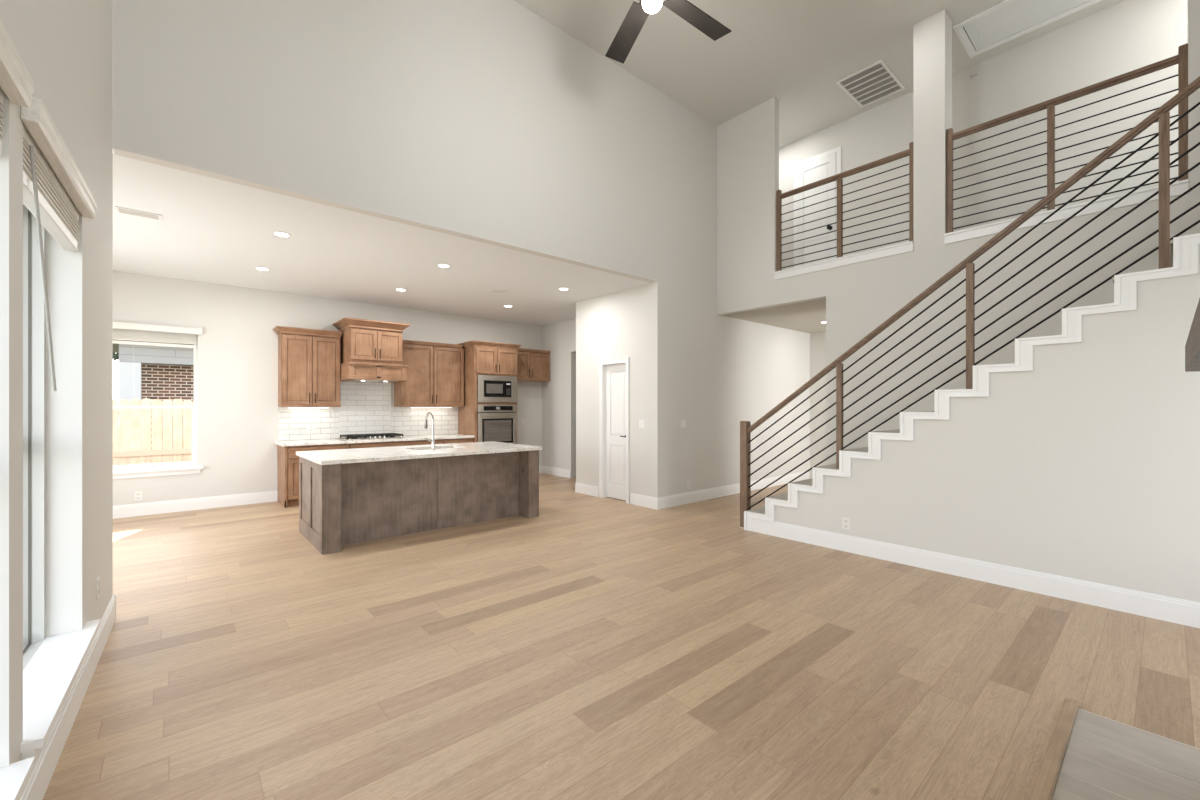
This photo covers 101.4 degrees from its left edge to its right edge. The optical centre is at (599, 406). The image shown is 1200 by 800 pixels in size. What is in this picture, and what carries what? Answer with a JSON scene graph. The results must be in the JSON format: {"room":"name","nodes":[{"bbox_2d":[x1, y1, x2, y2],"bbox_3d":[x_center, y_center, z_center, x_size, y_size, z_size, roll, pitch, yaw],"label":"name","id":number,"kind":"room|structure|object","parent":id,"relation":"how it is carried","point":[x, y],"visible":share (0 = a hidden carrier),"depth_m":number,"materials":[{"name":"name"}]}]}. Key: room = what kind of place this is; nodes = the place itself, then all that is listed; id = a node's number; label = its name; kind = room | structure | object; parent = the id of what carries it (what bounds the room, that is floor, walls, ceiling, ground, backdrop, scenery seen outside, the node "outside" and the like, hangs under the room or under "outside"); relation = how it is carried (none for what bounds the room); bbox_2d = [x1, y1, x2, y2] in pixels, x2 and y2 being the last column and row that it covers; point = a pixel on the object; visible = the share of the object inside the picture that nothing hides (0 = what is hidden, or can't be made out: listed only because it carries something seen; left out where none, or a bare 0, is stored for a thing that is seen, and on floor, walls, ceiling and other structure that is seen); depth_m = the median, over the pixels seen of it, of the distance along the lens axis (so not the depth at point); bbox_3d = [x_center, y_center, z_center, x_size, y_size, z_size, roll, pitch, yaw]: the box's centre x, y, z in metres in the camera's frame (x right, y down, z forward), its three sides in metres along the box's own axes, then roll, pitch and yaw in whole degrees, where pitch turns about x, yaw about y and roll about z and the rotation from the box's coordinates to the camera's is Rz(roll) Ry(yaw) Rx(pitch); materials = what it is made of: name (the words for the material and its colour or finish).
{"room":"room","nodes":[
{"label":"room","id":0,"kind":"room"},
{"bbox_2d":[0,0,112,768],"bbox_3d":[-1.485,-1.572,0.799,0.310,6.184,6.680,0,0,-39],"label":"wall","id":1,"kind":"structure","parent":0,"point":[65,47],"depth_m":2.56,"materials":[{"name":"white paint"}]},
{"bbox_2d":[0,19,33,155],"bbox_3d":[-1.606,-0.955,1.179,0.124,0.280,1.160,0,0,-39],"label":"window blind","id":2,"kind":"object","parent":1,"relation":"attached to","point":[16,82],"visible":1,"depth_m":1.54,"materials":[{"name":"white plastic"}]},
{"bbox_2d":[0,757,34,799],"bbox_3d":[-1.624,1.246,1.158,0.184,0.118,1.152,0,0,-39],"label":"window sill","id":3,"kind":"structure","parent":1,"relation":"attached to","point":[14,778],"depth_m":1.57,"materials":[{"name":"white wood"}]},
{"bbox_2d":[23,204,45,669],"bbox_3d":[-2.566,0.095,2.041,0.165,2.250,1.110,0,0,-39],"label":"window","id":4,"kind":"structure","parent":1,"relation":"in","point":[34,315],"depth_m":2.48,"materials":[{"name":"grey"}]},
{"bbox_2d":[21,97,96,390],"bbox_3d":[-2.405,-0.579,2.165,0.124,1.031,1.160,0,0,-39],"label":"window blind","id":5,"kind":"object","parent":1,"relation":"attached to","point":[44,196],"visible":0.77,"depth_m":2.02,"materials":[{"name":"white plastic"}]},
{"bbox_2d":[20,619,100,759],"bbox_3d":[-2.461,1.246,2.191,0.184,0.118,1.270,0,0,-39],"label":"window sill","id":6,"kind":"structure","parent":1,"relation":"attached to","point":[50,674],"depth_m":2.13,"materials":[{"name":"white wood"}]},
{"bbox_2d":[19,595,115,799],"bbox_3d":[-1.418,1.434,0.896,0.116,0.172,6.646,0,0,-39],"label":"baseboard","id":7,"kind":"structure","parent":1,"relation":"attached to","point":[46,761],"depth_m":2.25,"materials":[{"name":"white wood"}]},
{"bbox_2d":[96,576,98,599],"bbox_3d":[-3.045,1.100,2.977,0.008,0.124,0.076,0,0,-39],"label":"wall outlet","id":8,"kind":"object","parent":1,"relation":"attached to","point":[97,579],"visible":1,"depth_m":2.95,"materials":[{"name":"white plastic"}]},
{"bbox_2d":[113,270,541,505],"bbox_3d":[-4.381,-0.160,8.653,8.200,3.360,0.150,0,0,-41],"label":"wall","id":9,"kind":"structure","parent":0,"point":[238,341],"depth_m":7.57,"materials":[{"name":"white paint"}]},
{"bbox_2d":[134,491,141,500],"bbox_3d":[-6.401,1.245,6.800,0.076,0.124,0.008,0,0,-41],"label":"wall outlet","id":10,"kind":"object","parent":9,"relation":"attached to","point":[137,495],"visible":1,"depth_m":6.79,"materials":[{"name":"white plastic"}]},
{"bbox_2d":[113,335,197,470],"bbox_3d":[-6.442,-0.085,6.909,1.200,1.930,0.060,0,0,-41],"label":"window","id":11,"kind":"structure","parent":9,"relation":"in","point":[194,462],"depth_m":7.24,"materials":[{"name":"white plastic"}]},
{"bbox_2d":[113,322,201,347],"bbox_3d":[-6.372,-0.998,6.826,1.298,0.285,0.125,0,0,-41],"label":"window blind","id":12,"kind":"object","parent":11,"relation":"attached to","point":[142,335],"visible":0.59,"depth_m":6.91,"materials":[{"name":"white plastic"}]},
{"bbox_2d":[113,466,202,478],"bbox_3d":[-6.375,0.934,6.838,1.310,0.102,0.134,0,0,-41],"label":"trim","id":13,"kind":"structure","parent":9,"relation":"attached to","point":[180,470],"depth_m":6.90,"materials":[{"name":"white wood"}]},
{"bbox_2d":[273,326,341,406],"bbox_3d":[-4.744,-0.613,7.972,0.910,1.245,0.400,0,0,-41],"label":"upper cabinet","id":14,"kind":"object","parent":9,"relation":"attached to","point":[309,360],"visible":1,"depth_m":7.85,"materials":[{"name":"brown wood"}]},
{"bbox_2d":[287,407,329,407],"bbox_3d":[-4.766,0.019,8.036,0.590,0.018,0.070,0,0,-41],"label":"light","id":15,"kind":"object","parent":14,"relation":"attached to","point":[287,407],"visible":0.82,"depth_m":8.00,"materials":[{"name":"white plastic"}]},
{"bbox_2d":[113,465,570,518],"bbox_3d":[-3.966,1.434,8.196,7.930,0.172,1.085,0,0,-41],"label":"baseboard","id":16,"kind":"structure","parent":9,"relation":"attached to","point":[140,509],"depth_m":7.25,"materials":[{"name":"white wood"}]},
{"bbox_2d":[278,381,457,440],"bbox_3d":[-4.004,0.060,8.867,3.050,0.987,0.018,0,0,-41],"label":"backsplash","id":17,"kind":"structure","parent":9,"relation":"attached to","point":[365,408],"depth_m":8.71,"materials":[{"name":"tile"}]},
{"bbox_2d":[332,317,410,382],"bbox_3d":[-3.908,-0.916,8.405,1.030,0.987,0.841,0,0,-41],"label":"range hood","id":18,"kind":"object","parent":9,"relation":"attached to","point":[371,350],"visible":0.94,"depth_m":8.12,"materials":[{"name":"brown wood"}]},
{"bbox_2d":[394,340,464,406],"bbox_3d":[-3.214,-0.593,9.317,1.235,1.205,0.370,0,0,-41],"label":"upper cabinet","id":19,"kind":"object","parent":9,"relation":"attached to","point":[435,371],"visible":0.96,"depth_m":9.16,"materials":[{"name":"brown wood"}]},
{"bbox_2d":[410,407,450,407],"bbox_3d":[-3.220,0.019,9.374,0.800,0.018,0.070,0,0,-41],"label":"light","id":20,"kind":"object","parent":19,"relation":"attached to","point":[410,407],"visible":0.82,"depth_m":9.26,"materials":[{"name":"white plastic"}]},
{"bbox_2d":[517,348,550,381],"bbox_3d":[-1.607,-0.900,10.708,1.055,0.670,0.370,0,0,-41],"label":"upper cabinet","id":21,"kind":"object","parent":9,"relation":"attached to","point":[532,364],"visible":0.73,"depth_m":10.67,"materials":[{"name":"brown wood"}]},
{"bbox_2d":[113,153,649,325],"bbox_3d":[-2.115,-1.900,7.769,10.470,0.120,4.454,0,0,-41],"label":"ceiling","id":22,"kind":"structure","parent":0,"point":[210,230],"depth_m":6.07,"materials":[{"name":"white paint"}]},
{"bbox_2d":[115,206,161,220],"bbox_3d":[-4.391,-1.836,4.677,0.320,0.007,0.180,0,0,-41],"label":"ceiling vent","id":23,"kind":"object","parent":22,"relation":"in","point":[122,210],"visible":1,"depth_m":4.67,"materials":[{"name":"white plastic"}]},
{"bbox_2d":[255,267,269,270],"bbox_3d":[-4.511,-1.837,6.557,0.170,0.006,0.170,0,0,-41],"label":"recessed light","id":24,"kind":"object","parent":22,"relation":"in","point":[257,268],"visible":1,"depth_m":6.54,"materials":[{"name":"white plastic"}]},
{"bbox_2d":[272,231,290,236],"bbox_3d":[-3.401,-1.837,5.243,0.170,0.006,0.170,0,0,-41],"label":"recessed light","id":25,"kind":"object","parent":22,"relation":"in","point":[277,233],"visible":1,"depth_m":5.24,"materials":[{"name":"white plastic"}]},
{"bbox_2d":[437,264,450,267],"bbox_3d":[-2.043,-1.837,6.418,0.170,0.006,0.170,0,0,-41],"label":"recessed light","id":26,"kind":"object","parent":22,"relation":"in","point":[438,265],"visible":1,"depth_m":6.40,"materials":[{"name":"white plastic"}]},
{"bbox_2d":[489,289,507,293],"bbox_3d":[-1.625,-1.836,7.838,0.240,0.007,0.180,0,0,-41],"label":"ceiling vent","id":27,"kind":"object","parent":22,"relation":"in","point":[493,290],"visible":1,"depth_m":7.83,"materials":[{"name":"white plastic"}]},
{"bbox_2d":[113,0,809,497],"bbox_3d":[0.475,-1.572,6.985,10.539,6.184,0.120,0,0,-41],"label":"wall","id":28,"kind":"structure","parent":0,"point":[485,121],"depth_m":5.39,"materials":[{"name":"white paint"}]},
{"bbox_2d":[681,420,685,427],"bbox_3d":[1.292,0.270,7.606,0.122,0.124,0.009,0,0,-41],"label":"light switch","id":29,"kind":"object","parent":28,"relation":"attached to","point":[683,422],"visible":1,"depth_m":7.61,"materials":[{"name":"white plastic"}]},
{"bbox_2d":[542,318,575,477],"bbox_3d":[0.131,-0.160,9.613,0.120,3.360,4.304,0,0,-41],"label":"wall","id":30,"kind":"structure","parent":0,"point":[559,393],"depth_m":10.66,"materials":[{"name":"white paint"}]},
{"bbox_2d":[576,283,650,503],"bbox_3d":[0.533,-0.160,8.323,0.960,3.360,1.826,0,0,-41],"label":"wall","id":31,"kind":"structure","parent":0,"point":[617,324],"depth_m":7.90,"materials":[{"name":"white paint"}]},
{"bbox_2d":[599,357,628,503],"bbox_3d":[0.267,0.375,7.968,0.145,2.290,0.700,0,0,-41],"label":"door frame","id":32,"kind":"structure","parent":31,"relation":"in","point":[602,363],"depth_m":8.15,"materials":[{"name":"white wood"}]},
{"bbox_2d":[606,363,625,500],"bbox_3d":[0.282,0.411,7.974,0.086,2.193,0.566,0,0,-41],"label":"door","id":33,"kind":"structure","parent":32,"relation":"attached to","point":[615,374],"depth_m":8.01,"materials":[{"name":"white wood"}]},
{"bbox_2d":[639,420,644,427],"bbox_3d":[0.637,0.265,7.462,0.009,0.124,0.122,0,0,-41],"label":"light switch","id":34,"kind":"object","parent":31,"relation":"attached to","point":[641,422],"visible":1,"depth_m":7.46,"materials":[{"name":"white plastic"}]},
{"bbox_2d":[43,473,1199,799],"bbox_3d":[0.659,1.580,5.695,11.950,0.120,11.250,0,0,-41],"label":"floor","id":35,"kind":"structure","parent":0,"point":[589,647],"depth_m":2.81,"materials":[{"name":"brown wood"}]},
{"bbox_2d":[277,444,348,507],"bbox_3d":[-4.596,1.060,7.883,0.892,0.920,0.730,0,0,-41],"label":"base cabinet","id":36,"kind":"object","parent":35,"relation":"on","point":[287,459],"visible":0.23,"depth_m":7.45,"materials":[{"name":"brown wood"}]},
{"bbox_2d":[349,441,409,448],"bbox_3d":[-3.890,1.060,8.494,0.966,0.920,0.730,0,0,-41],"label":"base cabinet","id":37,"kind":"object","parent":35,"relation":"on","point":[394,443],"visible":0.02,"depth_m":8.23,"materials":[{"name":"brown wood"}]},
{"bbox_2d":[275,434,474,446],"bbox_3d":[-3.788,0.577,8.577,3.098,0.044,0.718,0,0,-41],"label":"countertop","id":38,"kind":"structure","parent":37,"relation":"on","point":[444,436],"depth_m":8.11,"materials":[{"name":"white stone"}]},
{"bbox_2d":[338,433,404,439],"bbox_3d":[-3.931,0.520,8.461,0.930,0.069,0.540,0,0,-41],"label":"gas cooktop","id":39,"kind":"object","parent":38,"relation":"in","point":[378,435],"visible":1,"depth_m":8.36,"materials":[{"name":"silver metal"}]},
{"bbox_2d":[299,450,538,553],"bbox_3d":[-2.237,1.060,6.352,2.659,0.920,1.226,0,0,-41],"label":"kitchen island","id":40,"kind":"object","parent":35,"relation":"on","point":[349,503],"visible":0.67,"depth_m":5.87,"materials":[{"name":"brown wood"}]},
{"bbox_2d":[296,441,541,464],"bbox_3d":[-2.264,0.577,6.382,2.694,0.044,1.385,0,0,-41],"label":"island countertop","id":41,"kind":"structure","parent":40,"relation":"on","point":[356,455],"depth_m":6.03,"materials":[{"name":"white stone"}]},
{"bbox_2d":[424,412,435,449],"bbox_3d":[-2.212,0.314,6.248,0.148,0.481,0.285,0,0,-41],"label":"kitchen faucet","id":42,"kind":"object","parent":41,"relation":"on","point":[428,413],"visible":1,"depth_m":6.18,"materials":[{"name":"silver metal"}]},
{"bbox_2d":[410,439,442,445],"bbox_3d":[-3.297,1.060,9.008,0.596,0.920,0.730,0,0,-41],"label":"base cabinet","id":43,"kind":"object","parent":35,"relation":"on","point":[438,441],"visible":0.04,"depth_m":8.74,"materials":[{"name":"brown wood"}]},
{"bbox_2d":[443,438,472,443],"bbox_3d":[-2.845,1.060,9.399,0.591,0.920,0.729,0,0,-41],"label":"base cabinet","id":44,"kind":"object","parent":35,"relation":"on","point":[460,440],"visible":0.09,"depth_m":9.14,"materials":[{"name":"brown wood"}]},
{"bbox_2d":[458,340,521,441],"bbox_3d":[-2.244,0.138,9.889,1.070,2.765,0.775,0,0,-41],"label":"tall cabinet","id":45,"kind":"object","parent":35,"relation":"on","point":[480,357],"visible":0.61,"depth_m":9.56,"materials":[{"name":"brown wood"}]},
{"bbox_2d":[477,404,516,443],"bbox_3d":[-2.178,0.403,9.839,0.855,0.878,0.670,0,0,-41],"label":"wall oven","id":46,"kind":"object","parent":45,"relation":"in","point":[495,422],"visible":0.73,"depth_m":9.62,"materials":[{"name":"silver metal"}]},
{"bbox_2d":[477,375,516,401],"bbox_3d":[-2.166,-0.340,9.825,0.855,0.524,0.507,0,0,-41],"label":"microwave","id":47,"kind":"object","parent":45,"relation":"in","point":[499,388],"visible":1,"depth_m":9.63,"materials":[{"name":"silver metal"}]},
{"bbox_2d":[748,239,1172,513],"bbox_3d":[3.962,-0.243,4.717,1.493,3.527,4.866,0,0,-41],"label":"staircase","id":48,"kind":"structure","parent":35,"relation":"on","point":[784,496],"depth_m":5.48,"materials":[{"name":"beige carpet"}]},
{"bbox_2d":[740,76,1199,527],"bbox_3d":[3.411,-0.852,4.308,0.096,4.745,4.960,0,0,-41],"label":"stair railing","id":49,"kind":"object","parent":48,"relation":"on","point":[1162,113],"visible":0.94,"depth_m":4.35,"materials":[{"name":"brown"}]},
{"bbox_2d":[1030,699,1199,799],"bbox_3d":[1.793,1.507,1.612,2.102,0.024,0.600,0,0,-41],"label":"hearth","id":50,"kind":"object","parent":35,"relation":"on","point":[1089,756],"visible":1,"depth_m":2.06,"materials":[{"name":"grey tile"}]},
{"bbox_2d":[575,471,808,509],"bbox_3d":[1.971,1.434,9.477,4.676,0.172,1.962,0,0,-41],"label":"baseboard","id":51,"kind":"structure","parent":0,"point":[700,495],"depth_m":8.09,"materials":[{"name":"white wood"}]},
{"bbox_2d":[722,298,825,332],"bbox_3d":[5.400,-1.725,6.864,3.250,0.390,6.511,0,0,-41],"label":"ceiling","id":52,"kind":"structure","parent":0,"point":[806,316],"depth_m":8.36,"materials":[{"name":"beige paint"}]},
{"bbox_2d":[810,332,825,478],"bbox_3d":[4.720,-0.005,7.650,3.250,3.050,4.431,0,0,-41],"label":"wall","id":53,"kind":"structure","parent":0,"point":[817,340],"depth_m":10.19,"materials":[{"name":"white paint"}]},
{"bbox_2d":[514,0,1124,147],"bbox_3d":[1.800,-4.724,3.727,9.400,0.120,6.781,0,0,-41],"label":"ceiling","id":54,"kind":"structure","parent":0,"point":[794,52],"depth_m":6.34,"materials":[{"name":"white paint"}]},
{"bbox_2d":[605,0,730,63],"bbox_3d":[0.475,-3.974,4.091,1.722,1.378,1.769,0,0,-41],"label":"ceiling fan","id":55,"kind":"object","parent":54,"relation":"hanging from","point":[631,26],"visible":1,"depth_m":4.44,"materials":[{"name":"brown metal"}]},
{"bbox_2d":[836,59,904,107],"bbox_3d":[3.930,-4.654,7.118,0.900,0.018,0.610,0,0,-41],"label":"ceiling vent","id":56,"kind":"object","parent":54,"relation":"in","point":[875,82],"visible":1,"depth_m":7.09,"materials":[{"name":"white plastic"}]},
{"bbox_2d":[953,0,1101,57],"bbox_3d":[5.162,-4.614,5.668,0.795,0.100,1.615,0,0,-41],"label":"attic hatch","id":57,"kind":"object","parent":54,"relation":"attached to","point":[1008,20],"visible":1,"depth_m":5.92,"materials":[{"name":"white wood"}]},
{"bbox_2d":[717,0,1199,464],"bbox_3d":[4.189,-1.572,5.815,0.285,6.184,6.511,0,0,-41],"label":"wall","id":58,"kind":"structure","parent":0,"point":[861,296],"depth_m":5.94,"materials":[{"name":"white paint"}]},
{"bbox_2d":[774,179,1187,279],"bbox_3d":[3.985,-1.959,5.924,0.180,0.118,3.993,0,0,-41],"label":"trim","id":59,"kind":"structure","parent":58,"relation":"attached to","point":[1179,187],"depth_m":5.39,"materials":[{"name":"white wood"}]},
{"bbox_2d":[776,142,912,270],"bbox_3d":[3.287,-2.642,6.745,0.068,1.246,1.834,0,0,-41],"label":"loft railing","id":60,"kind":"object","parent":59,"relation":"on","point":[779,195],"visible":0.98,"depth_m":6.71,"materials":[{"name":"black metal"}]},
{"bbox_2d":[946,43,1187,232],"bbox_3d":[4.701,-2.642,5.112,0.068,1.246,1.826,0,0,-41],"label":"loft railing","id":61,"kind":"object","parent":59,"relation":"on","point":[1181,59],"visible":0.9,"depth_m":5.07,"materials":[{"name":"black metal"}]},
{"bbox_2d":[748,244,1199,602],"bbox_3d":[3.436,-0.243,4.167,0.020,3.526,5.003,0,0,-41],"label":"wall","id":62,"kind":"structure","parent":0,"point":[1083,464],"depth_m":3.84,"materials":[{"name":"white paint"}]},
{"bbox_2d":[842,517,849,529],"bbox_3d":[2.576,1.230,5.139,0.008,0.124,0.076,0,0,-41],"label":"wall outlet","id":63,"kind":"object","parent":62,"relation":"attached to","point":[845,521],"visible":1,"depth_m":5.13,"materials":[{"name":"white plastic"}]},
{"bbox_2d":[744,233,1199,531],"bbox_3d":[3.127,0.066,4.485,0.030,2.908,4.116,0,0,-41],"label":"trim","id":64,"kind":"structure","parent":62,"relation":"attached to","point":[1185,248],"depth_m":4.12,"materials":[{"name":"white wood"}]},
{"bbox_2d":[753,519,1199,627],"bbox_3d":[3.459,1.434,4.112,0.016,0.172,4.891,0,0,-41],"label":"baseboard","id":65,"kind":"structure","parent":62,"relation":"attached to","point":[1169,609],"depth_m":4.13,"materials":[{"name":"white wood"}]},
{"bbox_2d":[779,0,1187,269],"bbox_3d":[5.200,-3.292,6.690,0.120,2.744,6.511,0,0,-41],"label":"wall","id":66,"kind":"structure","parent":0,"point":[1125,36],"depth_m":6.28,"materials":[{"name":"white paint"}]},
{"bbox_2d":[798,153,835,265],"bbox_3d":[3.651,-3.056,8.311,0.110,2.248,0.650,0,0,-41],"label":"door","id":67,"kind":"structure","parent":66,"relation":"in","point":[825,167],"depth_m":8.31,"materials":[{"name":"white wood"}]},
{"bbox_2d":[794,146,840,266],"bbox_3d":[3.681,-3.090,8.337,0.020,2.340,0.810,0,0,-41],"label":"door frame","id":68,"kind":"structure","parent":66,"relation":"in","point":[837,150],"depth_m":8.54,"materials":[{"name":"white wood"}]},
{"bbox_2d":[970,71,979,77],"bbox_3d":[5.100,-4.515,6.676,0.050,0.030,0.100,0,0,-41],"label":"wall sensor","id":69,"kind":"object","parent":66,"relation":"attached to","point":[977,72],"visible":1,"depth_m":6.67,"materials":[{"name":"grey plastic"}]},
{"bbox_3d":[2.403,-1.572,0.853,1.750,6.184,1.345,0,0,-41],"label":"wall","id":70,"kind":"structure","parent":0,"visible":0},
{"bbox_2d":[1185,298,1199,371],"bbox_3d":[1.904,-0.210,1.445,1.930,0.118,0.202,0,0,-41],"label":"mantel shelf","id":71,"kind":"object","parent":70,"relation":"attached to","point":[1192,347],"visible":1,"depth_m":1.53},
{"label":"outside","id":72,"kind":"structure","parent":0,"visible":0},
{"bbox_3d":[-9.816,1.745,11.342,80.000,0.190,90.000,0,0,-41],"label":"ground","id":73,"kind":"structure","parent":72,"visible":0},
{"bbox_2d":[113,353,118,360],"bbox_3d":[-18.823,-0.692,18.052,1.986,4.693,2.038,0,0,-41],"label":"tree","id":74,"kind":"object","parent":73,"relation":"on","point":[115,355],"visible":0.02,"depth_m":18.38,"materials":[{"name":"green plant"}]},
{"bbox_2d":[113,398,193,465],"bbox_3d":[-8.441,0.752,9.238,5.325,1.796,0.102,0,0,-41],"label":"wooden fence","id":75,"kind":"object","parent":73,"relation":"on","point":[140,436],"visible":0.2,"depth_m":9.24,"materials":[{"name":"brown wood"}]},
{"bbox_2d":[113,339,193,461],"bbox_3d":[-10.526,-0.365,15.753,7.700,4.030,4.400,0,0,-41],"label":"neighbor house","id":76,"kind":"structure","parent":73,"relation":"on","point":[147,372],"depth_m":12.94,"materials":[{"name":"brick"}]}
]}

